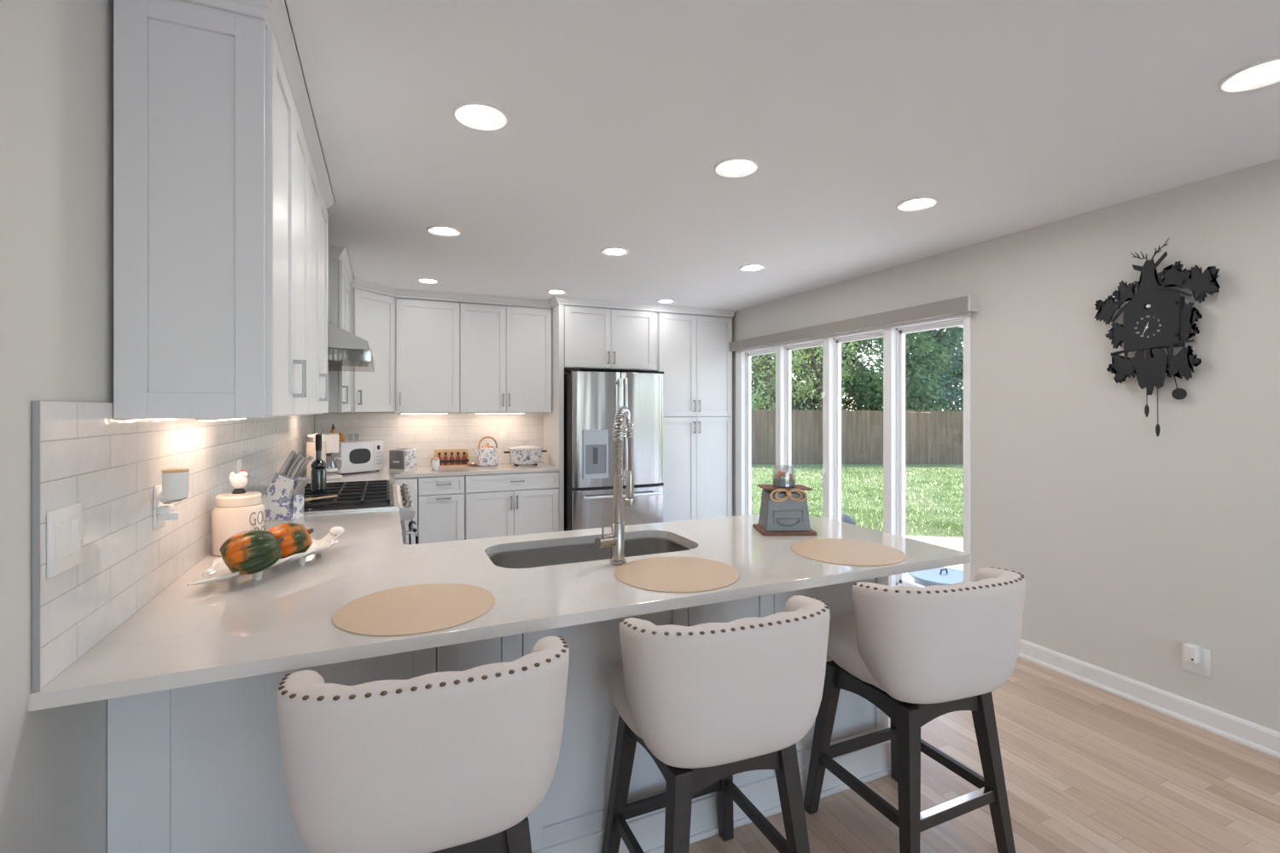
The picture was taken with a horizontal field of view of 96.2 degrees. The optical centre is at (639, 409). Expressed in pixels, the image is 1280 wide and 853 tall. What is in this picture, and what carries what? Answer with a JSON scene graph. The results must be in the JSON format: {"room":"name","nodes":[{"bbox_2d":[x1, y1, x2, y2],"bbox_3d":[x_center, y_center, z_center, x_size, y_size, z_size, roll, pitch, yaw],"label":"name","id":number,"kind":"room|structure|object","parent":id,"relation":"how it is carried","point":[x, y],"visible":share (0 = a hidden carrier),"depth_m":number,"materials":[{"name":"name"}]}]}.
{"room":"kitchen","nodes":[
{"label":"kitchen","id":0,"kind":"room"},
{"bbox_2d":[0,0,306,852],"bbox_3d":[-1.088,0.196,0.864,0.140,2.440,8.860,0,0,-24],"label":"wall","id":1,"kind":"structure","parent":0,"point":[56,56],"depth_m":1.07,"materials":[{"name":"white paint"}]},
{"bbox_2d":[31,400,314,692],"bbox_3d":[-1.940,0.243,2.983,0.010,0.518,4.291,0,0,-24],"label":"backsplash","id":2,"kind":"structure","parent":1,"relation":"attached to","point":[80,453],"depth_m":1.32,"materials":[{"name":"tile"}]},
{"bbox_2d":[46,502,81,578],"bbox_3d":[-1.099,0.248,1.102,0.012,0.122,0.122,0,0,-24],"label":"light switch","id":3,"kind":"object","parent":2,"relation":"attached to","point":[64,525],"visible":1,"depth_m":1.09,"materials":[{"name":"white plastic"}]},
{"bbox_2d":[153,483,165,530],"bbox_3d":[-1.303,0.263,1.556,0.006,0.118,0.075,0,0,-24],"label":"wall outlet","id":4,"kind":"object","parent":2,"relation":"attached to","point":[158,489],"visible":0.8,"depth_m":1.53,"materials":[{"name":"white plastic"}]},
{"bbox_2d":[157,468,189,520],"bbox_3d":[-1.255,0.228,1.538,0.114,0.140,0.058,0,0,34],"label":"wax warmer","id":5,"kind":"object","parent":2,"relation":"attached to","point":[175,481],"visible":1,"depth_m":1.51,"materials":[{"name":"white ceramic"}]},
{"bbox_2d":[162,471,188,502],"bbox_3d":[-1.232,0.205,1.522,0.056,0.078,0.056,0,0,-24],"label":"shade","id":6,"kind":"object","parent":5,"relation":"attached to","point":[175,485],"depth_m":1.50,"materials":[{"name":"white plastic"}]},
{"bbox_2d":[235,459,241,473],"bbox_3d":[-1.670,0.266,2.389,0.006,0.118,0.075,0,0,-24],"label":"wall outlet","id":7,"kind":"object","parent":2,"relation":"attached to","point":[238,462],"visible":0.46,"depth_m":2.37,"materials":[{"name":"white plastic"}]},
{"bbox_2d":[113,0,308,418],"bbox_3d":[-1.188,-0.472,1.712,0.338,0.987,0.761,0,0,-24],"label":"upper cabinet","id":8,"kind":"object","parent":1,"relation":"attached to","point":[211,151],"visible":1,"depth_m":1.37,"materials":[{"name":"white paint"}]},
{"bbox_2d":[195,418,245,421],"bbox_3d":[-1.318,0.027,1.823,0.040,0.012,0.450,0,0,-24],"label":"light","id":9,"kind":"object","parent":8,"relation":"attached to","point":[196,419],"visible":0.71,"depth_m":1.64,"materials":[{"name":"white plastic"}]},
{"bbox_2d":[180,0,335,209],"bbox_3d":[-1.346,-0.992,2.048,0.345,0.068,1.610,0,0,-24],"label":"crown molding","id":10,"kind":"structure","parent":1,"relation":"attached to","point":[274,13],"depth_m":1.64,"materials":[{"name":"white paint"}]},
{"bbox_2d":[302,152,328,415],"bbox_3d":[-1.492,-0.470,2.402,0.338,0.983,0.740,0,0,-24],"label":"upper cabinet","id":11,"kind":"object","parent":1,"relation":"attached to","point":[318,216],"visible":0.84,"depth_m":2.40,"materials":[{"name":"white paint"}]},
{"bbox_2d":[328,257,350,413],"bbox_3d":[-2.208,-0.470,4.024,0.338,0.983,0.945,0,0,-24],"label":"upper cabinet","id":12,"kind":"object","parent":1,"relation":"attached to","point":[339,287],"visible":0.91,"depth_m":3.64,"materials":[{"name":"white paint"}]},
{"bbox_2d":[328,322,372,366],"bbox_3d":[-1.764,-0.630,3.195,0.505,0.776,0.910,0,0,-24],"label":"range hood","id":13,"kind":"object","parent":1,"relation":"attached to","point":[346,348],"visible":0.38,"depth_m":2.86,"materials":[{"name":"silver metal"}]},
{"bbox_2d":[328,244,735,317],"bbox_3d":[-0.646,-0.992,4.841,3.879,0.068,1.284,0,0,-24],"label":"crown molding","id":14,"kind":"structure","parent":1,"relation":"attached to","point":[340,253],"depth_m":5.23,"materials":[{"name":"white paint"}]},
{"bbox_2d":[342,297,571,413],"bbox_3d":[-1.054,0.196,5.798,4.187,2.440,0.140,0,0,-24],"label":"wall","id":15,"kind":"structure","parent":0,"point":[565,373],"depth_m":5.36,"materials":[{"name":"white paint"}]},
{"bbox_2d":[349,287,395,412],"bbox_3d":[-2.382,-0.470,4.785,0.634,0.983,0.618,0,0,-24],"label":"upper cabinet","id":16,"kind":"object","parent":15,"relation":"attached to","point":[373,315],"visible":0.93,"depth_m":4.71,"materials":[{"name":"white paint"}]},
{"bbox_2d":[393,297,459,413],"bbox_3d":[-1.909,-0.463,5.132,0.535,0.983,0.382,0,0,-24],"label":"upper cabinet","id":17,"kind":"object","parent":15,"relation":"attached to","point":[427,332],"visible":0.99,"depth_m":5.00,"materials":[{"name":"white paint"}]},
{"bbox_2d":[400,413,448,414],"bbox_3d":[-1.936,0.035,5.157,0.400,0.012,0.040,0,0,-24],"label":"light","id":18,"kind":"object","parent":17,"relation":"attached to","point":[400,413],"visible":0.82,"depth_m":5.13,"materials":[{"name":"white plastic"}]},
{"bbox_2d":[314,413,543,468],"bbox_3d":[-1.883,0.280,5.348,2.000,0.496,0.011,0,0,-24],"label":"backsplash","id":19,"kind":"structure","parent":15,"relation":"attached to","point":[426,433],"depth_m":5.33,"materials":[{"name":"tile"}]},
{"bbox_2d":[499,430,506,442],"bbox_3d":[-1.337,0.266,5.581,0.072,0.118,0.006,0,0,-24],"label":"wall outlet","id":20,"kind":"object","parent":19,"relation":"attached to","point":[502,433],"visible":1,"depth_m":5.58,"materials":[{"name":"white plastic"}]},
{"bbox_2d":[459,302,551,413],"bbox_3d":[-1.280,-0.463,5.410,0.834,0.983,0.382,0,0,-24],"label":"upper cabinet","id":21,"kind":"object","parent":15,"relation":"attached to","point":[505,352],"visible":1,"depth_m":5.26,"materials":[{"name":"white paint"}]},
{"bbox_2d":[474,413,524,413],"bbox_3d":[-1.323,0.035,5.428,0.460,0.012,0.040,0,0,-24],"label":"light","id":22,"kind":"object","parent":21,"relation":"attached to","point":[474,413],"visible":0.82,"depth_m":5.41,"materials":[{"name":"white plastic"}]},
{"bbox_2d":[564,304,657,372],"bbox_3d":[-0.365,-0.673,5.685,0.955,0.578,0.612,0,0,-24],"label":"upper cabinet","id":23,"kind":"object","parent":15,"relation":"attached to","point":[596,339],"visible":0.96,"depth_m":5.43,"materials":[{"name":"white paint"}]},
{"bbox_2d":[285,0,1279,311],"bbox_3d":[0.985,-1.124,2.107,4.937,0.200,9.740,0,0,-24],"label":"ceiling","id":24,"kind":"structure","parent":0,"point":[1015,116],"depth_m":2.09,"materials":[{"name":"white paint"}]},
{"bbox_2d":[415,278,440,284],"bbox_3d":[-1.686,-1.020,4.568,0.188,0.008,0.188,0,0,-24],"label":"recessed light","id":25,"kind":"object","parent":24,"relation":"in","point":[426,281],"visible":1,"depth_m":4.56,"materials":[{"name":"white plastic"}]},
{"bbox_2d":[426,225,461,237],"bbox_3d":[-1.121,-1.020,3.287,0.188,0.008,0.188,0,0,-24],"label":"recessed light","id":26,"kind":"object","parent":24,"relation":"in","point":[440,230],"visible":1,"depth_m":3.28,"materials":[{"name":"white"}]},
{"bbox_2d":[453,101,508,130],"bbox_3d":[-0.554,-1.020,2.002,0.188,0.008,0.188,0,0,-24],"label":"recessed light","id":27,"kind":"object","parent":24,"relation":"in","point":[478,115],"visible":1,"depth_m":1.99,"materials":[{"name":"white paint"}]},
{"bbox_2d":[546,289,567,294],"bbox_3d":[-0.725,-1.020,4.992,0.188,0.008,0.188,0,0,-24],"label":"recessed light","id":28,"kind":"object","parent":24,"relation":"in","point":[553,291],"visible":1,"depth_m":4.99,"materials":[{"name":"white plastic"}]},
{"bbox_2d":[600,247,629,255],"bbox_3d":[-0.160,-1.020,3.711,0.188,0.008,0.188,0,0,-24],"label":"recessed light","id":29,"kind":"object","parent":24,"relation":"in","point":[608,251],"visible":1,"depth_m":3.70,"materials":[{"name":"white"}]},
{"bbox_2d":[656,299,675,303],"bbox_3d":[0.245,-1.020,5.420,0.188,0.008,0.188,0,0,-24],"label":"recessed light","id":30,"kind":"object","parent":24,"relation":"in","point":[660,301],"visible":1,"depth_m":5.43,"materials":[{"name":"white"}]},
{"bbox_2d":[714,157,759,177],"bbox_3d":[0.407,-1.020,2.426,0.188,0.008,0.188,0,0,-24],"label":"recessed light","id":31,"kind":"object","parent":24,"relation":"in","point":[733,167],"visible":1,"depth_m":2.42,"materials":[{"name":"white plastic"}]},
{"bbox_2d":[738,264,765,271],"bbox_3d":[0.810,-1.020,4.139,0.188,0.008,0.188,0,0,-24],"label":"recessed light","id":32,"kind":"object","parent":24,"relation":"in","point":[748,267],"visible":1,"depth_m":4.13,"materials":[{"name":"white"}]},
{"bbox_2d":[896,196,938,211],"bbox_3d":[1.377,-1.020,2.854,0.188,0.008,0.188,0,0,-24],"label":"recessed light","id":33,"kind":"object","parent":24,"relation":"in","point":[917,203],"visible":1,"depth_m":2.85,"materials":[{"name":"white plastic"}]},
{"bbox_2d":[1218,56,1279,92],"bbox_3d":[1.895,-1.020,1.749,0.188,0.008,0.188,0,0,-24],"label":"recessed light","id":34,"kind":"object","parent":24,"relation":"in","point":[1262,73],"visible":1,"depth_m":1.76,"materials":[{"name":"white plastic"}]},
{"bbox_2d":[688,657,1279,852],"bbox_3d":[0.763,1.476,1.681,4.187,0.120,9.140,0,0,-24],"label":"floor","id":35,"kind":"structure","parent":0,"point":[1088,769],"depth_m":2.14,"materials":[{"name":"brown wood"}]},
{"bbox_2d":[303,479,418,543],"bbox_3d":[-1.650,0.936,3.235,0.712,0.960,0.945,0,0,-24],"label":"gas range","id":36,"kind":"object","parent":35,"relation":"on","point":[374,495],"visible":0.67,"depth_m":3.01,"materials":[{"name":"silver metal"}]},
{"bbox_2d":[310,434,326,494],"bbox_3d":[-1.744,0.295,3.116,0.076,0.320,0.076,0,0,-24],"label":"oil bottle","id":37,"kind":"object","parent":36,"relation":"on","point":[318,473],"visible":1,"depth_m":3.09,"materials":[{"name":"black glass"}]},
{"bbox_2d":[304,494,337,501],"bbox_3d":[-1.613,0.447,2.889,0.035,0.017,0.179,0,0,32],"label":"wooden spoon","id":38,"kind":"object","parent":36,"relation":"on","point":[334,496],"visible":0.79,"depth_m":2.88,"materials":[{"name":"brown wood"}]},
{"bbox_2d":[303,483,399,514],"bbox_3d":[-1.692,0.500,3.216,0.620,0.021,0.945,0,0,-24],"label":"cooktop","id":39,"kind":"object","parent":36,"relation":"in","point":[393,503],"depth_m":2.91,"materials":[{"name":"black metal"}]},
{"bbox_2d":[407,520,419,544],"bbox_3d":[-1.227,0.795,3.115,0.051,0.344,0.231,0,0,-24],"label":"dish towel","id":40,"kind":"object","parent":36,"relation":"hanging from","point":[412,525],"visible":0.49,"depth_m":3.07,"materials":[{"name":"grey fabric"}]},
{"bbox_2d":[395,477,417,545],"bbox_3d":[-2.027,0.987,4.957,0.172,0.858,0.583,0,0,-24],"label":"base cabinet","id":41,"kind":"object","parent":35,"relation":"on","point":[411,482],"visible":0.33,"depth_m":4.71,"materials":[{"name":"white paint"}]},
{"bbox_2d":[276,635,569,852],"bbox_3d":[-0.471,0.961,1.298,0.565,0.910,0.524,0,0,-24],"label":"bar stool","id":42,"kind":"object","parent":35,"relation":"on","point":[444,762],"visible":1,"depth_m":1.06,"materials":[{"name":"fabric"}]},
{"bbox_2d":[417,475,464,543],"bbox_3d":[-1.768,0.987,5.053,0.372,0.858,0.617,0,0,-24],"label":"base cabinet","id":43,"kind":"object","parent":35,"relation":"on","point":[440,499],"visible":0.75,"depth_m":4.80,"materials":[{"name":"white paint"}]},
{"bbox_2d":[107,542,890,852],"bbox_3d":[-0.218,0.974,2.039,2.397,0.884,0.622,0,0,-24],"label":"base cabinet","id":44,"kind":"object","parent":35,"relation":"on","point":[196,769],"visible":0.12,"depth_m":1.52,"materials":[{"name":"white paint"}]},
{"bbox_2d":[28,508,970,711],"bbox_3d":[-0.322,0.517,2.321,2.439,0.030,1.790,0,0,-24],"label":"countertop","id":45,"kind":"structure","parent":44,"relation":"on","point":[242,626],"depth_m":1.56,"materials":[{"name":"white stone"}]},
{"bbox_2d":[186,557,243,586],"bbox_3d":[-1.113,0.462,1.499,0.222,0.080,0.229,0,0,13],"label":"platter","id":46,"kind":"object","parent":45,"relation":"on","point":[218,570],"depth_m":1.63,"materials":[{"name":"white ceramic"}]},
{"bbox_2d":[211,491,266,556],"bbox_3d":[-1.418,0.399,2.030,0.159,0.206,0.158,0,0,-24],"label":"ceramic canister","id":47,"kind":"object","parent":45,"relation":"on","point":[232,514],"visible":0.84,"depth_m":1.97,"materials":[{"name":"beige ceramic"}]},
{"bbox_2d":[228,469,249,494],"bbox_3d":[-1.419,0.254,2.030,0.053,0.082,0.050,0,0,5],"label":"rooster figurine","id":48,"kind":"object","parent":47,"relation":"on","point":[238,481],"visible":1,"depth_m":2.02,"materials":[{"name":"white ceramic"}]},
{"bbox_2d":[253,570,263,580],"bbox_3d":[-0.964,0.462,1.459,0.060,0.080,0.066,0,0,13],"label":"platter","id":49,"kind":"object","parent":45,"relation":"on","point":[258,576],"depth_m":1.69,"materials":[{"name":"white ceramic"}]},
{"bbox_2d":[219,529,284,575],"bbox_3d":[-1.126,0.413,1.669,0.156,0.122,0.153,0,0,-38],"label":"squash","id":50,"kind":"object","parent":49,"relation":"on","point":[249,552],"visible":0.99,"depth_m":1.62,"materials":[{"name":"green plant"}]},
{"bbox_2d":[262,450,313,520],"bbox_3d":[-1.620,0.345,2.644,0.187,0.314,0.103,0,0,-6],"label":"knife block","id":51,"kind":"object","parent":45,"relation":"on","point":[283,499],"visible":0.97,"depth_m":2.60,"materials":[{"name":"white ceramic"}]},
{"bbox_2d":[267,526,345,569],"bbox_3d":[-1.011,0.462,1.788,0.300,0.080,0.507,0,0,13],"label":"platter","id":52,"kind":"object","parent":45,"relation":"on","point":[317,546],"depth_m":1.93,"materials":[{"name":"white ceramic"}]},
{"bbox_2d":[267,523,314,558],"bbox_3d":[-1.111,0.415,1.811,0.142,0.111,0.139,0,0,-30],"label":"squash","id":53,"kind":"object","parent":52,"relation":"on","point":[297,538],"visible":0.59,"depth_m":1.78,"materials":[{"name":"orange plant"}]},
{"bbox_2d":[332,583,494,636],"bbox_3d":[-0.565,0.500,1.458,0.382,0.003,0.382,0,0,-24],"label":"placemat","id":54,"kind":"object","parent":45,"relation":"on","point":[427,608],"visible":1,"depth_m":1.43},
{"bbox_2d":[488,537,692,569],"bbox_3d":[-0.170,0.644,2.098,0.758,0.224,0.372,0,0,-24],"label":"sink","id":55,"kind":"object","parent":45,"relation":"in","point":[538,557],"visible":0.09,"depth_m":2.26,"materials":[{"name":"silver metal"}]},
{"bbox_2d":[594,406,635,565],"bbox_3d":[-0.061,0.246,1.941,0.083,0.513,0.292,0,0,21],"label":"kitchen faucet","id":56,"kind":"object","parent":45,"relation":"on","point":[616,540],"visible":1,"depth_m":1.86,"materials":[{"name":"silver metal"}]},
{"bbox_2d":[614,556,739,593],"bbox_3d":[0.112,0.500,1.760,0.382,0.003,0.382,0,0,-24],"label":"placemat","id":57,"kind":"object","parent":45,"relation":"on","point":[672,574],"visible":1,"depth_m":1.74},
{"bbox_2d":[752,484,816,535],"bbox_3d":[0.593,0.410,2.365,0.216,0.185,0.176,0,0,-2],"label":"candle stand","id":58,"kind":"object","parent":45,"relation":"on","point":[783,511],"visible":1,"depth_m":2.30,"materials":[{"name":"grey wood"}]},
{"bbox_2d":[773,471,794,487],"bbox_3d":[0.593,0.275,2.365,0.096,0.088,0.096,0,0,-2],"label":"candle jar","id":59,"kind":"object","parent":58,"relation":"on","point":[778,481],"visible":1,"depth_m":2.34,"materials":[{"name":"clear glass"}]},
{"bbox_2d":[791,539,907,566],"bbox_3d":[0.731,0.500,2.025,0.382,0.003,0.382,0,0,-24],"label":"placemat","id":60,"kind":"object","parent":45,"relation":"on","point":[846,552],"visible":1,"depth_m":2.00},
{"bbox_2d":[464,471,558,540],"bbox_3d":[-1.219,0.987,5.295,0.820,0.858,0.617,0,0,-24],"label":"base cabinet","id":61,"kind":"object","parent":35,"relation":"on","point":[496,505],"visible":0.71,"depth_m":5.03,"materials":[{"name":"white paint"}]},
{"bbox_2d":[543,304,564,531],"bbox_3d":[-0.833,0.227,5.501,0.045,2.378,0.575,0,0,-24],"label":"panel","id":62,"kind":"object","parent":35,"relation":"on","point":[553,421],"visible":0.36,"depth_m":5.27,"materials":[{"name":"white paint"}]},
{"bbox_2d":[564,368,663,530],"bbox_3d":[-0.320,0.528,5.563,0.895,1.775,0.862,0,0,-24],"label":"refrigerator","id":63,"kind":"object","parent":35,"relation":"on","point":[592,400],"visible":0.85,"depth_m":5.18,"materials":[{"name":"silver metal"}]},
{"bbox_2d":[644,312,732,522],"bbox_3d":[0.468,0.227,6.053,0.862,2.378,0.612,0,0,-24],"label":"pantry cabinet","id":64,"kind":"object","parent":35,"relation":"on","point":[695,357],"visible":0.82,"depth_m":5.80,"materials":[{"name":"white paint"}]},
{"bbox_2d":[601,594,830,852],"bbox_3d":[0.184,0.961,1.591,0.565,0.910,0.524,0,0,-24],"label":"bar stool","id":65,"kind":"object","parent":35,"relation":"on","point":[709,703],"visible":1,"depth_m":1.38,"materials":[{"name":"beige fabric"}]},
{"bbox_2d":[803,567,1025,852],"bbox_3d":[0.884,0.961,1.884,0.565,0.910,0.526,0,0,-24],"label":"bar stool","id":66,"kind":"object","parent":35,"relation":"on","point":[933,652],"visible":0.98,"depth_m":1.69,"materials":[{"name":"beige fabric"}]},
{"bbox_3d":[-2.068,0.987,4.088,0.657,0.858,0.930,0,0,-24],"label":"base cabinet","id":67,"kind":"object","parent":35,"relation":"on","visible":0},
{"bbox_2d":[305,462,559,485],"bbox_3d":[-1.579,0.543,4.640,2.011,0.030,1.555,0,0,-24],"label":"countertop","id":68,"kind":"structure","parent":67,"relation":"on","point":[384,474],"depth_m":4.90,"materials":[{"name":"white stone"}]},
{"bbox_2d":[306,433,328,483],"bbox_3d":[-2.281,0.348,4.043,0.150,0.360,0.150,0,0,-24],"label":"paper towel holder","id":69,"kind":"object","parent":68,"relation":"on","point":[311,446],"visible":0.36,"depth_m":3.99,"materials":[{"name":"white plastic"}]},
{"bbox_2d":[307,433,342,480],"bbox_3d":[-2.387,0.355,4.343,0.200,0.345,0.180,0,0,-44],"label":"coffee maker","id":70,"kind":"object","parent":68,"relation":"on","point":[332,439],"visible":0.39,"depth_m":4.30,"materials":[{"name":"white plastic"}]},
{"bbox_2d":[325,457,343,471],"bbox_3d":[-2.352,0.431,4.372,0.150,0.135,0.119,0,0,-33],"label":"coffee carafe","id":71,"kind":"object","parent":70,"relation":"on","point":[328,469],"visible":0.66,"depth_m":4.36,"materials":[{"name":"clear glass"}]},
{"bbox_2d":[325,439,383,475],"bbox_3d":[-2.407,0.397,4.821,0.263,0.262,0.385,0,0,30],"label":"microwave oven","id":72,"kind":"object","parent":68,"relation":"on","point":[357,456],"visible":0.91,"depth_m":4.72,"materials":[{"name":"white plastic"}]},
{"bbox_2d":[338,430,344,442],"bbox_3d":[-2.474,0.216,4.747,0.054,0.100,0.054,0,0,-24],"label":"glass cruet","id":73,"kind":"object","parent":72,"relation":"on","point":[341,439],"visible":0.86,"depth_m":4.73,"materials":[{"name":"orange glass"}]},
{"bbox_2d":[389,448,418,471],"bbox_3d":[-2.049,0.435,4.961,0.168,0.186,0.175,0,0,21],"label":"toaster","id":74,"kind":"object","parent":68,"relation":"on","point":[400,460],"visible":1,"depth_m":4.90,"materials":[{"name":"white ceramic"}]},
{"bbox_2d":[430,455,439,471],"bbox_3d":[-1.775,0.464,4.977,0.072,0.128,0.072,0,0,-24],"label":"lidded jar","id":75,"kind":"object","parent":68,"relation":"on","point":[434,462],"visible":1,"depth_m":4.95,"materials":[{"name":"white ceramic"}]},
{"bbox_2d":[434,448,469,466],"bbox_3d":[-1.753,0.451,5.348,0.300,0.155,0.084,0,0,-24],"label":"spice rack","id":76,"kind":"object","parent":68,"relation":"on","point":[461,451],"visible":0.67,"depth_m":5.36,"materials":[{"name":"brown wood"}]},
{"bbox_2d":[461,452,466,465],"bbox_3d":[-1.650,0.457,5.388,0.040,0.117,0.039,0,0,-24],"label":"bottle","id":77,"kind":"object","parent":76,"relation":"in","point":[463,457],"visible":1,"depth_m":5.38,"materials":[{"name":"brown glass"}]},
{"bbox_2d":[473,436,499,467],"bbox_3d":[-1.417,0.389,5.343,0.200,0.278,0.200,0,0,21],"label":"tea kettle","id":78,"kind":"object","parent":68,"relation":"on","point":[487,455],"visible":1,"depth_m":5.28,"materials":[{"name":"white ceramic"}]},
{"bbox_2d":[503,445,546,466],"bbox_3d":[-1.079,0.407,5.419,0.400,0.242,0.247,0,0,-24],"label":"slow cooker","id":79,"kind":"object","parent":68,"relation":"on","point":[520,454],"visible":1,"depth_m":5.33,"materials":[{"name":"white ceramic"}]},
{"bbox_2d":[732,158,1279,732],"bbox_3d":[2.614,0.196,2.498,0.140,2.440,8.860,0,0,-24],"label":"wall","id":80,"kind":"structure","parent":0,"point":[1130,544],"depth_m":2.82,"materials":[{"name":"white paint"}]},
{"bbox_2d":[735,312,971,587],"bbox_3d":[1.550,0.371,4.782,0.127,1.970,2.620,0,0,-24],"label":"window","id":81,"kind":"structure","parent":80,"relation":"in","point":[893,336],"depth_m":4.70,"materials":[{"name":"white plastic"}]},
{"bbox_2d":[729,294,978,351],"bbox_3d":[1.503,-0.650,4.740,0.083,0.099,2.690,0,0,-24],"label":"window valance","id":82,"kind":"object","parent":80,"relation":"attached to","point":[968,304],"visible":1,"depth_m":4.22,"materials":[{"name":"fabric"}]},
{"bbox_2d":[1018,639,1279,759],"bbox_3d":[3.187,1.366,0.988,0.030,0.100,5.635,0,0,-24],"label":"baseboard","id":83,"kind":"structure","parent":80,"relation":"attached to","point":[1250,735],"depth_m":2.68,"materials":[{"name":"white paint"}]},
{"bbox_2d":[1094,238,1220,436],"bbox_3d":[2.414,-0.330,2.692,0.081,0.911,0.475,0,0,-20],"label":"cuckoo clock","id":84,"kind":"object","parent":80,"relation":"attached to","point":[1156,317],"visible":1,"depth_m":2.67,"materials":[{"name":"grey wood"}]},
{"bbox_2d":[1182,642,1210,678],"bbox_3d":[2.499,1.126,2.578,0.006,0.122,0.098,0,0,-24],"label":"wall outlet","id":85,"kind":"object","parent":80,"relation":"attached to","point":[1203,668],"visible":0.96,"depth_m":2.56,"materials":[{"name":"white plastic"}]},
{"bbox_2d":[1184,643,1200,664],"bbox_3d":[2.474,1.093,2.569,0.047,0.080,0.044,0,0,-24],"label":"plug","id":86,"kind":"object","parent":85,"relation":"attached to","point":[1192,652],"visible":1,"depth_m":2.56,"materials":[{"name":"white plastic"}]},
{"label":"outside","id":87,"kind":"structure","parent":0,"visible":0},
{"bbox_2d":[751,464,963,541],"bbox_3d":[29.000,1.776,33.000,60.001,0.280,60.001,0,0,0],"label":"lawn","id":88,"kind":"structure","parent":87,"point":[817,466],"depth_m":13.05,"materials":[{"name":"green plant"}]},
{"bbox_2d":[751,355,775,409],"bbox_3d":[3.341,-2.850,24.538,5.398,9.408,5.293,0,0,-24],"label":"tree","id":89,"kind":"object","parent":88,"relation":"on","point":[756,381],"visible":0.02,"depth_m":23.42,"materials":[{"name":"green plant"}]},
{"bbox_2d":[752,349,804,395],"bbox_3d":[5.834,-3.936,29.697,6.997,11.545,5.533,0,0,-33],"label":"tree","id":90,"kind":"object","parent":88,"relation":"on","point":[803,349],"visible":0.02,"depth_m":28.25,"materials":[{"name":"green plant"}]},
{"bbox_2d":[751,349,817,411],"bbox_3d":[4.937,-1.987,21.720,3.918,7.646,3.539,0,0,-24],"label":"tree","id":91,"kind":"object","parent":88,"relation":"on","point":[766,381],"visible":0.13,"depth_m":21.65,"materials":[{"name":"green plant"}]},
{"bbox_2d":[762,338,876,411],"bbox_3d":[7.756,-2.876,25.749,5.736,9.424,5.597,0,0,7],"label":"tree","id":92,"kind":"object","parent":88,"relation":"on","point":[847,404],"visible":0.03,"depth_m":25.12,"materials":[{"name":"green plant"}]},
{"bbox_2d":[791,341,862,410],"bbox_3d":[7.050,-1.657,22.382,3.427,6.987,3.323,0,0,-24],"label":"tree","id":93,"kind":"object","parent":88,"relation":"on","point":[817,384],"visible":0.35,"depth_m":22.11,"materials":[{"name":"green plant"}]},
{"bbox_2d":[771,340,882,411],"bbox_3d":[9.374,-3.834,30.022,6.618,11.341,6.080,0,0,9],"label":"tree","id":94,"kind":"object","parent":88,"relation":"on","point":[812,402],"visible":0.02,"depth_m":29.25,"materials":[{"name":"green plant"}]},
{"bbox_2d":[751,409,963,465],"bbox_3d":[10.300,0.910,19.078,21.700,1.851,0.165,0,0,0],"label":"wooden fence","id":95,"kind":"object","parent":88,"relation":"on","point":[934,438],"visible":0.18,"depth_m":19.00,"materials":[{"name":"brown wood"}]},
{"bbox_2d":[841,326,955,412],"bbox_3d":[10.249,-2.102,23.428,4.957,7.877,4.624,0,0,-24],"label":"tree","id":96,"kind":"object","parent":88,"relation":"on","point":[911,339],"visible":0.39,"depth_m":22.70,"materials":[{"name":"green plant"}]},
{"bbox_2d":[847,337,963,411],"bbox_3d":[13.209,-3.950,30.278,5.502,11.572,6.558,0,0,-24],"label":"tree","id":97,"kind":"object","parent":88,"relation":"on","point":[869,346],"visible":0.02,"depth_m":30.90,"materials":[{"name":"green plant"}]},
{"bbox_2d":[862,325,963,411],"bbox_3d":[12.619,-3.004,24.486,5.387,9.679,5.062,0,0,-37],"label":"tree","id":98,"kind":"object","parent":88,"relation":"on","point":[940,337],"visible":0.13,"depth_m":24.46,"materials":[{"name":"green plant"}]},
{"bbox_2d":[932,326,963,411],"bbox_3d":[17.572,-4.073,28.621,6.432,11.818,6.741,0,0,31],"label":"tree","id":99,"kind":"object","parent":88,"relation":"on","point":[951,343],"visible":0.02,"depth_m":27.44,"materials":[{"name":"green plant"}]},
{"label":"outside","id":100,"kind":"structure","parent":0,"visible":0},
{"bbox_2d":[905,535,963,582],"bbox_3d":[5.114,1.636,4.114,5.720,0.080,10.400,0,0,-24],"label":"patio","id":101,"kind":"structure","parent":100,"point":[957,544],"depth_m":6.86,"materials":[{"name":"concrete"}]},
{"bbox_2d":[820,513,855,525],"bbox_3d":[2.121,1.378,6.198,0.410,0.524,0.415,0,0,-24],"label":"grill","id":102,"kind":"object","parent":101,"relation":"on","point":[845,518],"visible":0.1,"depth_m":6.08,"materials":[{"name":"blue metal"}]},
{"bbox_2d":[907,567,963,587],"bbox_3d":[2.581,1.475,4.877,0.550,0.241,0.550,0,0,-24],"label":"fire pit","id":103,"kind":"object","parent":101,"relation":"on","point":[941,576],"visible":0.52,"depth_m":4.83,"materials":[{"name":"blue metal"}]},
{"bbox_2d":[913,578,936,587],"bbox_3d":[2.581,1.511,4.877,0.460,0.170,0.460,0,0,-24],"label":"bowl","id":104,"kind":"object","parent":103,"relation":"on","point":[933,581],"depth_m":4.76,"materials":[{"name":"white metal"}]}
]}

